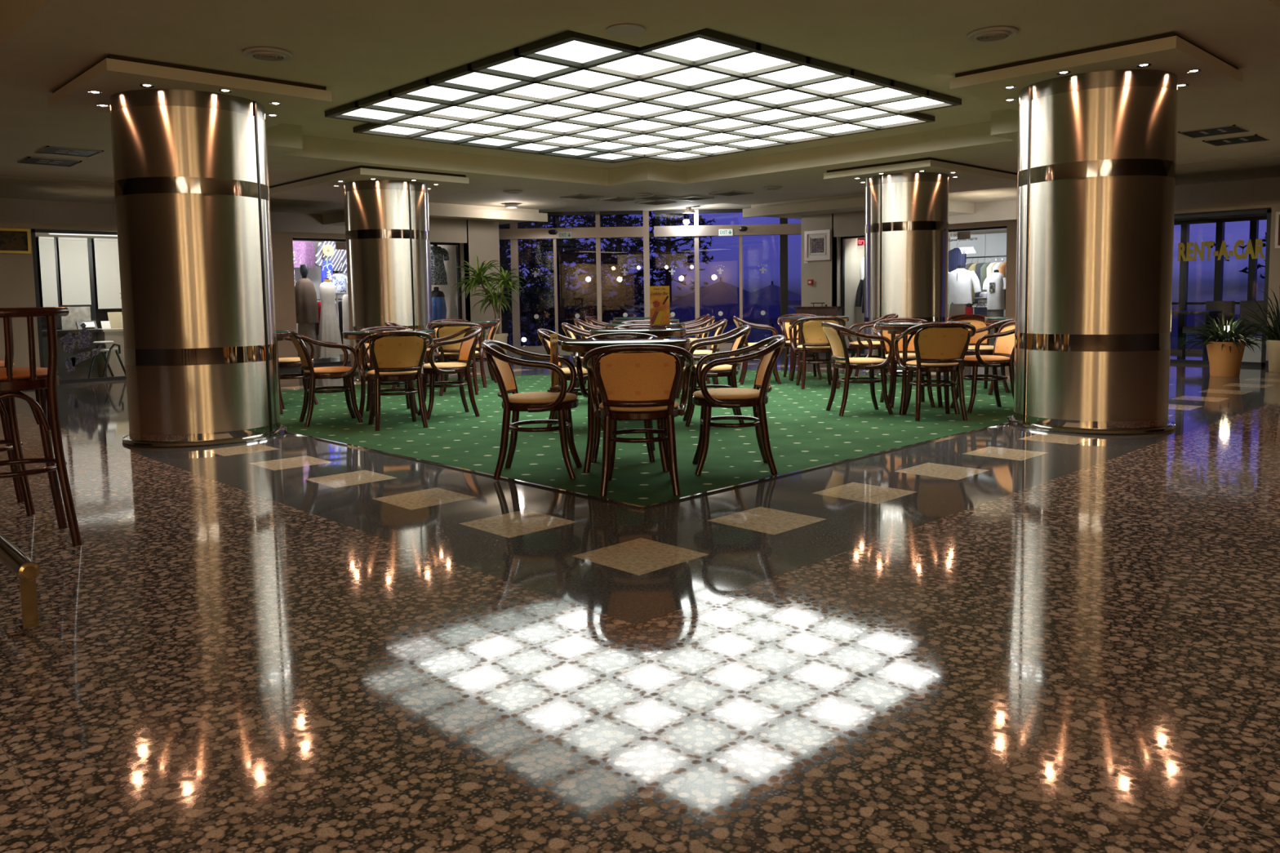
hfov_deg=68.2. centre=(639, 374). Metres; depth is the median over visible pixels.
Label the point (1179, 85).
spotlight
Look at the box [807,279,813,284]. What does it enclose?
fire alarm
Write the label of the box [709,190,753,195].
ceiling vent
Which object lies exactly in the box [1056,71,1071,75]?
spotlight
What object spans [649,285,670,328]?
menu stand
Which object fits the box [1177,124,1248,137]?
ceiling vent
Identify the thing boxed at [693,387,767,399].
seat cushion
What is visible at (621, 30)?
ceiling vent
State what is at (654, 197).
ceiling vent
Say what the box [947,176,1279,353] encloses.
wall
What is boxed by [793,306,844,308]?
countertop
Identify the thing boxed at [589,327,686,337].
round table
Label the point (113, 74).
column capital
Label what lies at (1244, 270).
pine tree
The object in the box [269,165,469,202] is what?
column capital
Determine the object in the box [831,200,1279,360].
wall
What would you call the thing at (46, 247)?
roller blind
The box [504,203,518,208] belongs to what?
recessed light
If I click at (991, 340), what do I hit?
display table
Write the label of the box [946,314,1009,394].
armchair
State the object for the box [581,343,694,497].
armchair
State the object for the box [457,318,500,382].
armchair
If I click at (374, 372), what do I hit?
seat cushion
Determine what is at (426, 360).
armchair
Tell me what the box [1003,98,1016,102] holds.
spotlight
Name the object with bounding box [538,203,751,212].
ceiling
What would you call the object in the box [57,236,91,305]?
roller blind
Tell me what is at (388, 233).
steel column
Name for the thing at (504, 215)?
column capital
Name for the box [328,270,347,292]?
printed tee
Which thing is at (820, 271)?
wall
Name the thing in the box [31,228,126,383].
window
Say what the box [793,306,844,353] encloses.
base cabinet
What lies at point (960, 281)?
mannequin
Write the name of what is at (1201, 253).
window
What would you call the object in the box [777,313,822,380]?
armchair
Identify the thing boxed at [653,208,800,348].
door
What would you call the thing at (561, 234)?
exit sign
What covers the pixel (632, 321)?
armchair
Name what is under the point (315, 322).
garment
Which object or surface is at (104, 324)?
card
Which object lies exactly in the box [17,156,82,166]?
outlet
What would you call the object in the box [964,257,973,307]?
garment
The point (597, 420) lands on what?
armchair
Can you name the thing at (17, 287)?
wall
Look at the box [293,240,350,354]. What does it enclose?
wall
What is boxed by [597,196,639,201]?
ceiling vent
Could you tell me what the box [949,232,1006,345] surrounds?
wall panel
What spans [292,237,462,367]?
window
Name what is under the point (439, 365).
seat cushion
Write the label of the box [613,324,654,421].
armchair
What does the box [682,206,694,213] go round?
recessed light
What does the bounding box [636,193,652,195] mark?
ceiling vent
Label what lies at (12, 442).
bar stool
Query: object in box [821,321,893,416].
armchair
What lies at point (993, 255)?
rail
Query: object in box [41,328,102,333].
countertop
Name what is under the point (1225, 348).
planter
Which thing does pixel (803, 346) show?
seat cushion
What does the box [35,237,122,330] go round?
window
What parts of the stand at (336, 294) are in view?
arm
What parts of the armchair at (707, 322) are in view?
seat frame, leg, frame, backrest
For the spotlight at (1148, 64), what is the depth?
6.67 m
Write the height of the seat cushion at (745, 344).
0.036 m
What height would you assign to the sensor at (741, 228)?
0.097 m
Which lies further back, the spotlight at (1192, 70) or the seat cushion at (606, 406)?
the spotlight at (1192, 70)
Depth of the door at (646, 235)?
19.24 m
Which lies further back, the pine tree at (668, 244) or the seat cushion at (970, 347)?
the pine tree at (668, 244)
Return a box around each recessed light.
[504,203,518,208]
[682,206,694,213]
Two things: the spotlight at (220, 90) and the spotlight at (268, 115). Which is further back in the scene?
the spotlight at (268, 115)
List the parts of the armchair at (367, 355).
leg, frame, leg, leg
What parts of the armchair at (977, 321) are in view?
leg, frame, backrest, seat frame, leg, leg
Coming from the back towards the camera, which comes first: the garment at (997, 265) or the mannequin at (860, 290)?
the mannequin at (860, 290)
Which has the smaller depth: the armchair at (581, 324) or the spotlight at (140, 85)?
the spotlight at (140, 85)
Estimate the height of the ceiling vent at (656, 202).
0.018 m
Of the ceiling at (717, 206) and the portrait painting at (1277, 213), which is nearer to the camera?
the portrait painting at (1277, 213)
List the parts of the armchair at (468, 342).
leg, leg, seat frame, leg, rail, frame, backrest, leg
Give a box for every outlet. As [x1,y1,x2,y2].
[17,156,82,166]
[35,145,103,157]
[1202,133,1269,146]
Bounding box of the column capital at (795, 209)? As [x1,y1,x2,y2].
[742,192,974,219]
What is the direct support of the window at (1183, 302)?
in the wall at (1261, 189)
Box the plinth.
[312,356,340,363]
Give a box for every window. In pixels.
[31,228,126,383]
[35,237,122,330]
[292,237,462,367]
[840,226,1006,355]
[1169,208,1271,366]
[1171,215,1266,349]
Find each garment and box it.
[315,322,317,340]
[316,301,320,335]
[337,299,344,354]
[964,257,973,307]
[968,258,979,302]
[971,257,985,307]
[980,257,991,292]
[986,262,998,278]
[992,259,1004,272]
[999,262,1006,277]
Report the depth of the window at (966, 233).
17.57 m
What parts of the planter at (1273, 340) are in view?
pot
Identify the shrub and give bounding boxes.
[507,290,586,346]
[566,293,644,338]
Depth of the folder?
14.63 m
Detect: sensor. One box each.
[548,229,556,234]
[738,226,747,231]
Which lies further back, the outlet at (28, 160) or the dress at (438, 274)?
the dress at (438, 274)
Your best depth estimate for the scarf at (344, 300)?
16.55 m
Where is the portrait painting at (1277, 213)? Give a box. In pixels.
[1274,211,1279,248]
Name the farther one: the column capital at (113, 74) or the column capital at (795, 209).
the column capital at (795, 209)
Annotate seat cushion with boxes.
[0,360,14,367]
[0,366,47,380]
[278,357,313,362]
[303,366,357,373]
[367,369,417,375]
[423,362,466,368]
[439,351,478,355]
[507,391,577,403]
[560,367,587,374]
[599,400,679,411]
[675,350,716,355]
[683,364,737,371]
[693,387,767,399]
[743,342,768,346]
[796,344,830,348]
[835,357,885,364]
[848,341,880,345]
[885,352,915,359]
[906,360,958,366]
[963,355,1009,361]
[968,345,994,350]
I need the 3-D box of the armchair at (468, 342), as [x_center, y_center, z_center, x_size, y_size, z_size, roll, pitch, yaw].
[-1.742,-0.027,8.687,0.573,0.824,0.626,-3,5,-24]
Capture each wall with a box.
[0,197,345,365]
[0,217,471,367]
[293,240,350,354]
[430,219,502,355]
[800,213,864,347]
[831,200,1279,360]
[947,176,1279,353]
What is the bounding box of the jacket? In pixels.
[947,243,966,272]
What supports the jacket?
hanging from the wall at (851, 223)
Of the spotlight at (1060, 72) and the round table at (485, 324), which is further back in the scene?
the round table at (485, 324)
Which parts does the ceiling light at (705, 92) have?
light panel, light panel, light panel, light panel, light panel, light panel, light panel, light panel, light panel, light panel, light panel, light panel, light panel, light panel, light panel, light panel, light panel, light panel, light panel, light panel, light panel, light panel, light panel, light panel, light panel, light panel, light panel, light panel, light panel, light panel, light panel, light panel, light panel, light panel, light panel, light panel, light panel, light panel, light panel, light panel, light panel, light panel, light panel, light panel, light panel, light panel, light panel, light panel, light panel, light panel, light panel, light panel, light panel, light panel, light panel, light panel, light panel, light panel, light panel, light panel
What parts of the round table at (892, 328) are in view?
leg, leg, glass, leg, leg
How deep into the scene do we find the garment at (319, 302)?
16.80 m
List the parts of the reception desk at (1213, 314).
panel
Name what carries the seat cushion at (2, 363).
on the bar stool at (12, 442)
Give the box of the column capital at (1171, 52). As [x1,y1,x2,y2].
[949,31,1243,108]
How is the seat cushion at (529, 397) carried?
on the armchair at (563, 401)
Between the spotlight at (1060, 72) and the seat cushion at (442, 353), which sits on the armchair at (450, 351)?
the seat cushion at (442, 353)
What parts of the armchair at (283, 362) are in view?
seat frame, leg, leg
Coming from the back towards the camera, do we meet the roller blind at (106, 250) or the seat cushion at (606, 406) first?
the roller blind at (106, 250)
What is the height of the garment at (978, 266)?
1.052 m
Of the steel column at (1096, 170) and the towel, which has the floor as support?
the steel column at (1096, 170)
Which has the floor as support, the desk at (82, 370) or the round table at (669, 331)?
the desk at (82, 370)
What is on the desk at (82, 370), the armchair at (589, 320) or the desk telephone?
the desk telephone
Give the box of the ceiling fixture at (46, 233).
[46,232,117,236]
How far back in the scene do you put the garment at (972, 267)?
16.79 m
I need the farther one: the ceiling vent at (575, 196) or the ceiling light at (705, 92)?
the ceiling vent at (575, 196)
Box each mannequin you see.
[294,263,319,359]
[317,277,343,361]
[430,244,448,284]
[431,286,446,320]
[855,277,864,313]
[947,265,982,320]
[982,269,1005,337]
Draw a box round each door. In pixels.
[498,210,643,351]
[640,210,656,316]
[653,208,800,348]
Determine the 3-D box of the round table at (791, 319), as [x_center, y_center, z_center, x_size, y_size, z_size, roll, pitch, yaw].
[2.107,-0.301,11.394,0.813,0.800,0.813,-5,6,-44]
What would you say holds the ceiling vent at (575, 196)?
in the ceiling at (357, 50)
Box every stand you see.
[335,293,347,361]
[547,333,560,391]
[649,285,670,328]
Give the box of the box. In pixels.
[1241,336,1262,362]
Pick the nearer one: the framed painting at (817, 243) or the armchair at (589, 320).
the armchair at (589, 320)
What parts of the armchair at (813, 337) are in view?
leg, leg, seat frame, rail, frame, backrest, leg, leg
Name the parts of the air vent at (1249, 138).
panel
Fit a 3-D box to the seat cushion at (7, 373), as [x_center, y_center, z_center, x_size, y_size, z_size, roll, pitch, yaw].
[-2.834,-0.009,4.223,0.396,0.040,0.396,-5,6,-38]
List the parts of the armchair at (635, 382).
leg, leg, backrest, frame, rail, seat frame, leg, leg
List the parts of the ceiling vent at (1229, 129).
panel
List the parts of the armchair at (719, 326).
leg, seat frame, leg, frame, backrest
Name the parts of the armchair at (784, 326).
leg, leg, backrest, seat frame, frame, leg, leg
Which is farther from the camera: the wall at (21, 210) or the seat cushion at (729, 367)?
the wall at (21, 210)
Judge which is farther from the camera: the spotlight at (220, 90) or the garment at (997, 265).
the garment at (997, 265)
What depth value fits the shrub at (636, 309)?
30.54 m
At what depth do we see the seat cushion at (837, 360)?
8.25 m
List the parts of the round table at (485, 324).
glass, leg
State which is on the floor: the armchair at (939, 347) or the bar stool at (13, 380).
the bar stool at (13, 380)
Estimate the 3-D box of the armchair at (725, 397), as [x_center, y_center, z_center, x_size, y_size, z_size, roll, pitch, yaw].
[0.603,0.174,5.779,0.573,0.824,0.626,-1,5,1]
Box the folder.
[106,311,123,328]
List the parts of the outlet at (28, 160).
panel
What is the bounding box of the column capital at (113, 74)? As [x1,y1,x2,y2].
[47,53,332,124]
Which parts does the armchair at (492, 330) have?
leg, frame, leg, backrest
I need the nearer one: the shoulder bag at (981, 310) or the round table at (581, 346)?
the round table at (581, 346)
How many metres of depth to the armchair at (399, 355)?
7.80 m
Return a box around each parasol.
[636,276,795,338]
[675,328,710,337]
[751,280,801,336]
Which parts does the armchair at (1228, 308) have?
leg, seat, backrest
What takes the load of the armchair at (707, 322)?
on the carpet
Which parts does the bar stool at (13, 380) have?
seat frame, rail, leg, leg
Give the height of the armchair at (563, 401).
0.824 m
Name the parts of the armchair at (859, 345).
leg, leg, seat frame, leg, frame, leg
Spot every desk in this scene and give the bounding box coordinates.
[41,328,102,378]
[95,328,125,377]
[1171,310,1222,359]
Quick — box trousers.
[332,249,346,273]
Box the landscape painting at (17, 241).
[0,227,31,253]
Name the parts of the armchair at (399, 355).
leg, leg, seat frame, frame, backrest, rail, leg, leg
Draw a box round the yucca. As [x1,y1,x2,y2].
[453,254,527,354]
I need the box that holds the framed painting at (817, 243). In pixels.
[804,229,831,261]
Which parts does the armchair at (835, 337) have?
leg, backrest, frame, rail, leg, seat frame, leg, leg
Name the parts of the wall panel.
panel, panel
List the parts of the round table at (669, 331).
glass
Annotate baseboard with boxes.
[279,367,298,369]
[1004,355,1268,366]
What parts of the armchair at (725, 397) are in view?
leg, leg, seat frame, leg, rail, leg, frame, backrest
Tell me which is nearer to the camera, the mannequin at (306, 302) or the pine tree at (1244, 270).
the mannequin at (306, 302)
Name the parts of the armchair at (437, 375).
leg, leg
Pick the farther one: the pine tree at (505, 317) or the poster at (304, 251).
the pine tree at (505, 317)
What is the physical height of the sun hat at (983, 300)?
0.120 m
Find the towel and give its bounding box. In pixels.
[320,260,333,283]
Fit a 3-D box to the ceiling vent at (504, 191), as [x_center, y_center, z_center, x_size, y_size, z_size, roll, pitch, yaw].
[-1.990,-2.865,14.810,0.306,0.030,0.306,-5,6,-44]
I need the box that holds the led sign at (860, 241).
[857,237,864,245]
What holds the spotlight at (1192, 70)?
attached to the column capital at (1171, 52)
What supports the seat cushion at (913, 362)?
on the armchair at (939, 347)
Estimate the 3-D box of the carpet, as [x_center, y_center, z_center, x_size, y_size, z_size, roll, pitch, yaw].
[-0.050,0.237,10.146,7.380,0.006,7.800,-5,6,-44]
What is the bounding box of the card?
[100,320,111,328]
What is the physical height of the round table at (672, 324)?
0.800 m
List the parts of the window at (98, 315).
frame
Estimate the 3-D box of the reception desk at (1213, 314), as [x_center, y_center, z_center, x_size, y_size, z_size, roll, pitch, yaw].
[8.298,-0.632,14.747,0.700,0.720,1.200,-5,6,-44]
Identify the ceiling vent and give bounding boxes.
[243,47,293,61]
[503,190,522,193]
[560,194,604,199]
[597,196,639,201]
[606,24,645,36]
[633,195,676,200]
[635,200,676,204]
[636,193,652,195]
[671,195,714,200]
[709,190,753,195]
[763,186,782,189]
[967,26,1017,41]
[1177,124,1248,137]
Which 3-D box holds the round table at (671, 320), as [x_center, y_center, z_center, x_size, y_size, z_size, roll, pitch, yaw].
[0.057,-0.236,11.013,0.813,0.800,0.813,-5,6,-44]
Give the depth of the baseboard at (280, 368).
15.29 m
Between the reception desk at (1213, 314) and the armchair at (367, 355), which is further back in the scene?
the reception desk at (1213, 314)
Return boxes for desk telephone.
[75,320,97,329]
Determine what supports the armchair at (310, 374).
on the carpet
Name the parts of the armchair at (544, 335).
backrest, frame, leg, leg, seat frame, leg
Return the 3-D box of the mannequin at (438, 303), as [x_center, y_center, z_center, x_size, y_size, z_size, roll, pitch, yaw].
[-3.820,-0.995,17.818,0.350,1.330,0.300,-5,6,-44]
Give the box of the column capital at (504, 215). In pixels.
[322,202,547,226]
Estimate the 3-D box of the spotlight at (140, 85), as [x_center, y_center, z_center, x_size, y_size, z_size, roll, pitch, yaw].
[-3.547,-2.080,6.800,0.100,0.006,0.100,-5,6,-44]
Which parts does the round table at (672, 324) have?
glass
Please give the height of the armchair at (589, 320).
0.824 m
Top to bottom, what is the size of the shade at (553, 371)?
0.113 m
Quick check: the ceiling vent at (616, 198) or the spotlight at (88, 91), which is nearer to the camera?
the spotlight at (88, 91)
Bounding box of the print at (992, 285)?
[989,282,995,292]
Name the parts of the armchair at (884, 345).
leg, leg, frame, backrest, seat frame, rail, leg, leg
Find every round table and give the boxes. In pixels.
[275,329,296,414]
[342,328,435,423]
[429,320,496,387]
[560,337,689,472]
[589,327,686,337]
[604,322,684,328]
[609,319,679,323]
[613,316,674,319]
[780,315,848,383]
[875,320,970,414]
[984,316,1015,395]
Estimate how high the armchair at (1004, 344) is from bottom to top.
0.824 m
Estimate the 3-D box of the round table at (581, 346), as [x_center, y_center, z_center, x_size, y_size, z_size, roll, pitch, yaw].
[-0.086,0.178,5.976,0.813,0.800,0.813,-5,6,-44]
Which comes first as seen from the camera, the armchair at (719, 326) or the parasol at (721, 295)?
the armchair at (719, 326)
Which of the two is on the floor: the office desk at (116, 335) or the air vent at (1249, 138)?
the office desk at (116, 335)
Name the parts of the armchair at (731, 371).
leg, leg, seat frame, leg, leg, frame, backrest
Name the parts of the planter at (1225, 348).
pot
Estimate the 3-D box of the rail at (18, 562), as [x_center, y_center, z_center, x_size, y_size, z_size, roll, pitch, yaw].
[-3.741,0.613,4.897,0.069,0.233,5.020,-5,6,-44]
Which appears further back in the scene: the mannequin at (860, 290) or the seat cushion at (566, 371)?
the mannequin at (860, 290)
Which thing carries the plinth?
on the floor
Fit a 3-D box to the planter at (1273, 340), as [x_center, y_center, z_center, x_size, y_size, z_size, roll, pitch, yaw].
[8.179,-0.580,11.832,1.491,1.095,1.444,-5,6,-44]
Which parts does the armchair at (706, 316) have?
frame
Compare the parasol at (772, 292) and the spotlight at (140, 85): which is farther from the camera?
the parasol at (772, 292)
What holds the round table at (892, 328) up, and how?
on the carpet
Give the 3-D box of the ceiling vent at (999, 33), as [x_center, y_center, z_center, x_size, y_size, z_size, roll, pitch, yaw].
[2.312,-2.229,6.198,0.316,0.030,0.316,-5,6,-44]
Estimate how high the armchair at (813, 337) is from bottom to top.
0.824 m
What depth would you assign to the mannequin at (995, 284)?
16.08 m
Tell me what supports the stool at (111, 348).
on the floor
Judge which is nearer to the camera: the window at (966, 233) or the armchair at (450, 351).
the armchair at (450, 351)
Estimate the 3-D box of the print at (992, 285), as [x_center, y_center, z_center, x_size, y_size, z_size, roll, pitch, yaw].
[5.996,-1.488,16.091,0.010,0.160,0.090,-5,6,-44]
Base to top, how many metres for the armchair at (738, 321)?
0.824 m
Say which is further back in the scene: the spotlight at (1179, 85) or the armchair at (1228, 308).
the armchair at (1228, 308)
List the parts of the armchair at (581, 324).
frame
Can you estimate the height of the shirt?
0.722 m
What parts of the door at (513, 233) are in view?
rail, rail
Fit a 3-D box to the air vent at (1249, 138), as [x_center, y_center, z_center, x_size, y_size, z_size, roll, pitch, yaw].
[6.843,-2.692,10.854,0.540,0.012,0.540,-5,6,-44]
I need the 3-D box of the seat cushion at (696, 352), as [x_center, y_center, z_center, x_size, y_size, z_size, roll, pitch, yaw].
[0.592,-0.238,10.018,0.455,0.036,0.450,-1,5,1]
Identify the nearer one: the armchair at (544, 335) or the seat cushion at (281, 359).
the armchair at (544, 335)
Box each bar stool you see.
[0,306,82,546]
[0,317,35,515]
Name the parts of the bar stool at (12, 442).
leg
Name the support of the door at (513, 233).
in the wall at (483, 240)
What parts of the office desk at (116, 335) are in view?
panel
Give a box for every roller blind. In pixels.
[37,236,57,306]
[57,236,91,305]
[93,238,121,309]
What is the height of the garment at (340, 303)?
1.082 m
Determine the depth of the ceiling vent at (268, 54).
6.36 m
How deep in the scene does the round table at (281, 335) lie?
9.05 m
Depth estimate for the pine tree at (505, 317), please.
27.95 m
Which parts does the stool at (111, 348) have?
leg, seat, leg, leg, leg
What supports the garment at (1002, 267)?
hanging from the rail at (993, 255)
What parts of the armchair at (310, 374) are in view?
backrest, frame, leg, rail, leg, seat frame, leg, leg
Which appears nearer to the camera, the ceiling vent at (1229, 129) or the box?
the ceiling vent at (1229, 129)
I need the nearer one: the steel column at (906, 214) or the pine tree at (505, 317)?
the steel column at (906, 214)
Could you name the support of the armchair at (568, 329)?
on the carpet
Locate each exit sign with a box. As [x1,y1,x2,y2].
[558,231,572,238]
[718,228,733,235]
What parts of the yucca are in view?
stem, stem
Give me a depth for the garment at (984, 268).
16.61 m
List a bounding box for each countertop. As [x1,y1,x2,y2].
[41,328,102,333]
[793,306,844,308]
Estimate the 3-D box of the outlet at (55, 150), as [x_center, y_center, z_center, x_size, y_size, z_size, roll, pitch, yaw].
[-6.246,-2.439,10.342,0.540,0.012,0.540,-5,6,-44]
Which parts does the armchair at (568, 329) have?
backrest, frame, leg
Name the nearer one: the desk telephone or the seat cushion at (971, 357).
the seat cushion at (971, 357)
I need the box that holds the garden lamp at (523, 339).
[521,337,526,345]
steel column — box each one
[109,88,287,447]
[343,179,434,382]
[860,172,949,373]
[1006,69,1177,435]
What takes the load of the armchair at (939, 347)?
on the carpet
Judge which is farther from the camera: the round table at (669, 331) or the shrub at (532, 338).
the shrub at (532, 338)
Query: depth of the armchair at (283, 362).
9.71 m
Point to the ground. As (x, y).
(756, 334)
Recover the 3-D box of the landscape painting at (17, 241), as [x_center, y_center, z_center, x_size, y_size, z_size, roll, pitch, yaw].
[-8.455,-1.774,12.509,0.660,0.330,0.040,-5,6,-44]
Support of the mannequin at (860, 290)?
on the floor
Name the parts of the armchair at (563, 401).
backrest, frame, leg, rail, leg, seat frame, leg, leg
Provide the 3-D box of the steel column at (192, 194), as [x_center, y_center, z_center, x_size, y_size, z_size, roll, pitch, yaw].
[-3.539,-0.822,7.580,1.224,2.648,1.224,1,5,22]
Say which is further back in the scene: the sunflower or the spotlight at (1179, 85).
the sunflower
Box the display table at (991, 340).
[972,305,994,345]
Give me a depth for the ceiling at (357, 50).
6.79 m
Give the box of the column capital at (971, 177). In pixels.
[823,157,1017,192]
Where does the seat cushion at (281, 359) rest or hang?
on the armchair at (283, 362)
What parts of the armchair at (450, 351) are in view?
leg, leg, backrest, frame, rail, seat frame, leg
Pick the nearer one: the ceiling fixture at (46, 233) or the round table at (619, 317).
the round table at (619, 317)
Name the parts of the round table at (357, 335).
leg, leg, glass, leg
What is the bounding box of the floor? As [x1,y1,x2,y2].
[0,340,1279,852]
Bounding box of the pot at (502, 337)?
[484,333,507,354]
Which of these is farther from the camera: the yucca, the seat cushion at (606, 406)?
the yucca
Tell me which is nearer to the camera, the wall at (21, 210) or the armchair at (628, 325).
the armchair at (628, 325)
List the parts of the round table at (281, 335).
leg, leg, glass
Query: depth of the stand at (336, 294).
16.72 m
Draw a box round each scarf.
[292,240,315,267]
[342,294,350,345]
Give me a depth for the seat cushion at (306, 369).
8.16 m
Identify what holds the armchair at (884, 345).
on the carpet
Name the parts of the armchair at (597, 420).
leg, frame, leg, leg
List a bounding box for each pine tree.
[498,214,681,340]
[498,215,613,344]
[536,210,713,316]
[613,210,715,302]
[1210,231,1266,278]
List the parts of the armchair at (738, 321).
frame, leg, leg, leg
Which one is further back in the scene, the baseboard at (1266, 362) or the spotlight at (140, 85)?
the baseboard at (1266, 362)
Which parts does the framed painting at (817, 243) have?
frame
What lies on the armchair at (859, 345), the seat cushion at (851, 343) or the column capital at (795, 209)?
the seat cushion at (851, 343)
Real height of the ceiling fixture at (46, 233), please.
0.042 m
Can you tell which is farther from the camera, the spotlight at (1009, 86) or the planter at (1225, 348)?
the planter at (1225, 348)
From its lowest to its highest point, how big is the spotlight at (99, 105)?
0.006 m
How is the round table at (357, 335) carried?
on the carpet
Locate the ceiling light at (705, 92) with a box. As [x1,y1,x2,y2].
[324,27,961,163]
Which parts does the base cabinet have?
door, door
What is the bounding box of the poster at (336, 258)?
[315,241,346,271]
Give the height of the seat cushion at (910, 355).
0.036 m
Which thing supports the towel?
hanging from the stand at (336, 294)
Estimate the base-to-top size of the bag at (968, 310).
0.274 m
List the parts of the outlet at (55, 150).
panel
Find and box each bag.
[964,302,973,314]
[974,302,986,319]
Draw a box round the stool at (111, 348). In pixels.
[88,340,125,377]
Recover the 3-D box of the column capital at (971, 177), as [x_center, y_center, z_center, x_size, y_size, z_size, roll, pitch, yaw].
[4.227,-2.817,13.510,3.200,0.117,1.600,-5,6,-44]
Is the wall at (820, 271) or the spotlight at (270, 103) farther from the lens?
the wall at (820, 271)
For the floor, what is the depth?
2.88 m
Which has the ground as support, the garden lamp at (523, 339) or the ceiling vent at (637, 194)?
the garden lamp at (523, 339)
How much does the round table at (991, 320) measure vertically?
0.800 m
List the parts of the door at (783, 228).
rail, rail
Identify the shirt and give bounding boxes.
[860,257,864,279]
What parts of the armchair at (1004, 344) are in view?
leg, leg, seat frame, leg, rail, frame, backrest, leg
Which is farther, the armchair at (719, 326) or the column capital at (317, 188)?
the column capital at (317, 188)
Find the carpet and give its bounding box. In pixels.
[280,369,1013,506]
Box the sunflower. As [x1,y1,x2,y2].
[322,244,333,267]
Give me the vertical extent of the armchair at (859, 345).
0.824 m
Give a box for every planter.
[1179,310,1263,377]
[1229,285,1279,372]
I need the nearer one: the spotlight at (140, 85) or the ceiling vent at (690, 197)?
the spotlight at (140, 85)
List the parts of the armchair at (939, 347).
leg, leg, seat frame, rail, frame, backrest, leg, leg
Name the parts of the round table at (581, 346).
leg, leg, glass, leg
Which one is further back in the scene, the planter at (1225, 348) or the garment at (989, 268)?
the garment at (989, 268)
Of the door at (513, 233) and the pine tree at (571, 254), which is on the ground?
the pine tree at (571, 254)
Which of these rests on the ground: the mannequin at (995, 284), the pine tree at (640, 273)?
the pine tree at (640, 273)
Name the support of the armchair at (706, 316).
on the carpet
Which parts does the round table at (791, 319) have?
leg, leg, glass, leg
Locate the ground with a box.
[508,314,1262,349]
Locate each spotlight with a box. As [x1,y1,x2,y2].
[87,90,102,93]
[96,104,110,106]
[139,84,155,87]
[217,88,232,92]
[266,114,279,116]
[269,102,282,105]
[1003,85,1016,88]
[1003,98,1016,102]
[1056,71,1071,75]
[1136,62,1151,67]
[1177,84,1189,87]
[1186,69,1201,73]
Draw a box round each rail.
[0,533,44,635]
[965,255,1006,258]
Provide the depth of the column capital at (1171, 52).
6.83 m
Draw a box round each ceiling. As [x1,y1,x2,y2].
[0,0,1279,214]
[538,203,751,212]
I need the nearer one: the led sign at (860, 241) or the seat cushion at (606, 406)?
the seat cushion at (606, 406)
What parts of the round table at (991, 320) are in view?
leg, glass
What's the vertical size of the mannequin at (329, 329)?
1.490 m
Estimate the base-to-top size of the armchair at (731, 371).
0.824 m
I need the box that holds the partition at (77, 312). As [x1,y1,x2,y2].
[58,304,92,329]
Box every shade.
[551,371,554,386]
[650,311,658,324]
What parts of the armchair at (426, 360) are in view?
leg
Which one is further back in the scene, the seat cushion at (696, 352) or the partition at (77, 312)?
the partition at (77, 312)
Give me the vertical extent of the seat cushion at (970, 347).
0.036 m
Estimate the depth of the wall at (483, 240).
17.90 m
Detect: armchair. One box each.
[278,337,318,404]
[288,330,363,426]
[355,330,433,431]
[356,326,418,416]
[384,321,434,388]
[417,325,482,419]
[425,318,466,382]
[431,322,485,395]
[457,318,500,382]
[480,339,582,480]
[537,328,603,430]
[561,322,590,392]
[573,318,604,384]
[574,332,657,462]
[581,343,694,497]
[584,315,608,326]
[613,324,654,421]
[620,320,649,323]
[673,315,715,383]
[675,319,727,398]
[682,313,709,361]
[682,324,751,426]
[692,334,786,475]
[733,315,781,384]
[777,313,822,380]
[788,315,845,389]
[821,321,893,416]
[847,313,898,380]
[872,317,935,408]
[893,322,976,421]
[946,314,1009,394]
[950,318,1015,413]
[1182,301,1235,355]
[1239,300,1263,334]
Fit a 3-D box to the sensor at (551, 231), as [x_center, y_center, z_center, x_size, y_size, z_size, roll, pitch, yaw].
[-1.768,-2.884,19.121,0.180,0.097,0.120,-1,5,1]
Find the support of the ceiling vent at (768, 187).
in the ceiling at (357, 50)
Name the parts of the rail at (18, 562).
rail, foot plate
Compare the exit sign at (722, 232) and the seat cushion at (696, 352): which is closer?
the seat cushion at (696, 352)
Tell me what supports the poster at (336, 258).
hanging from the wall at (17, 287)

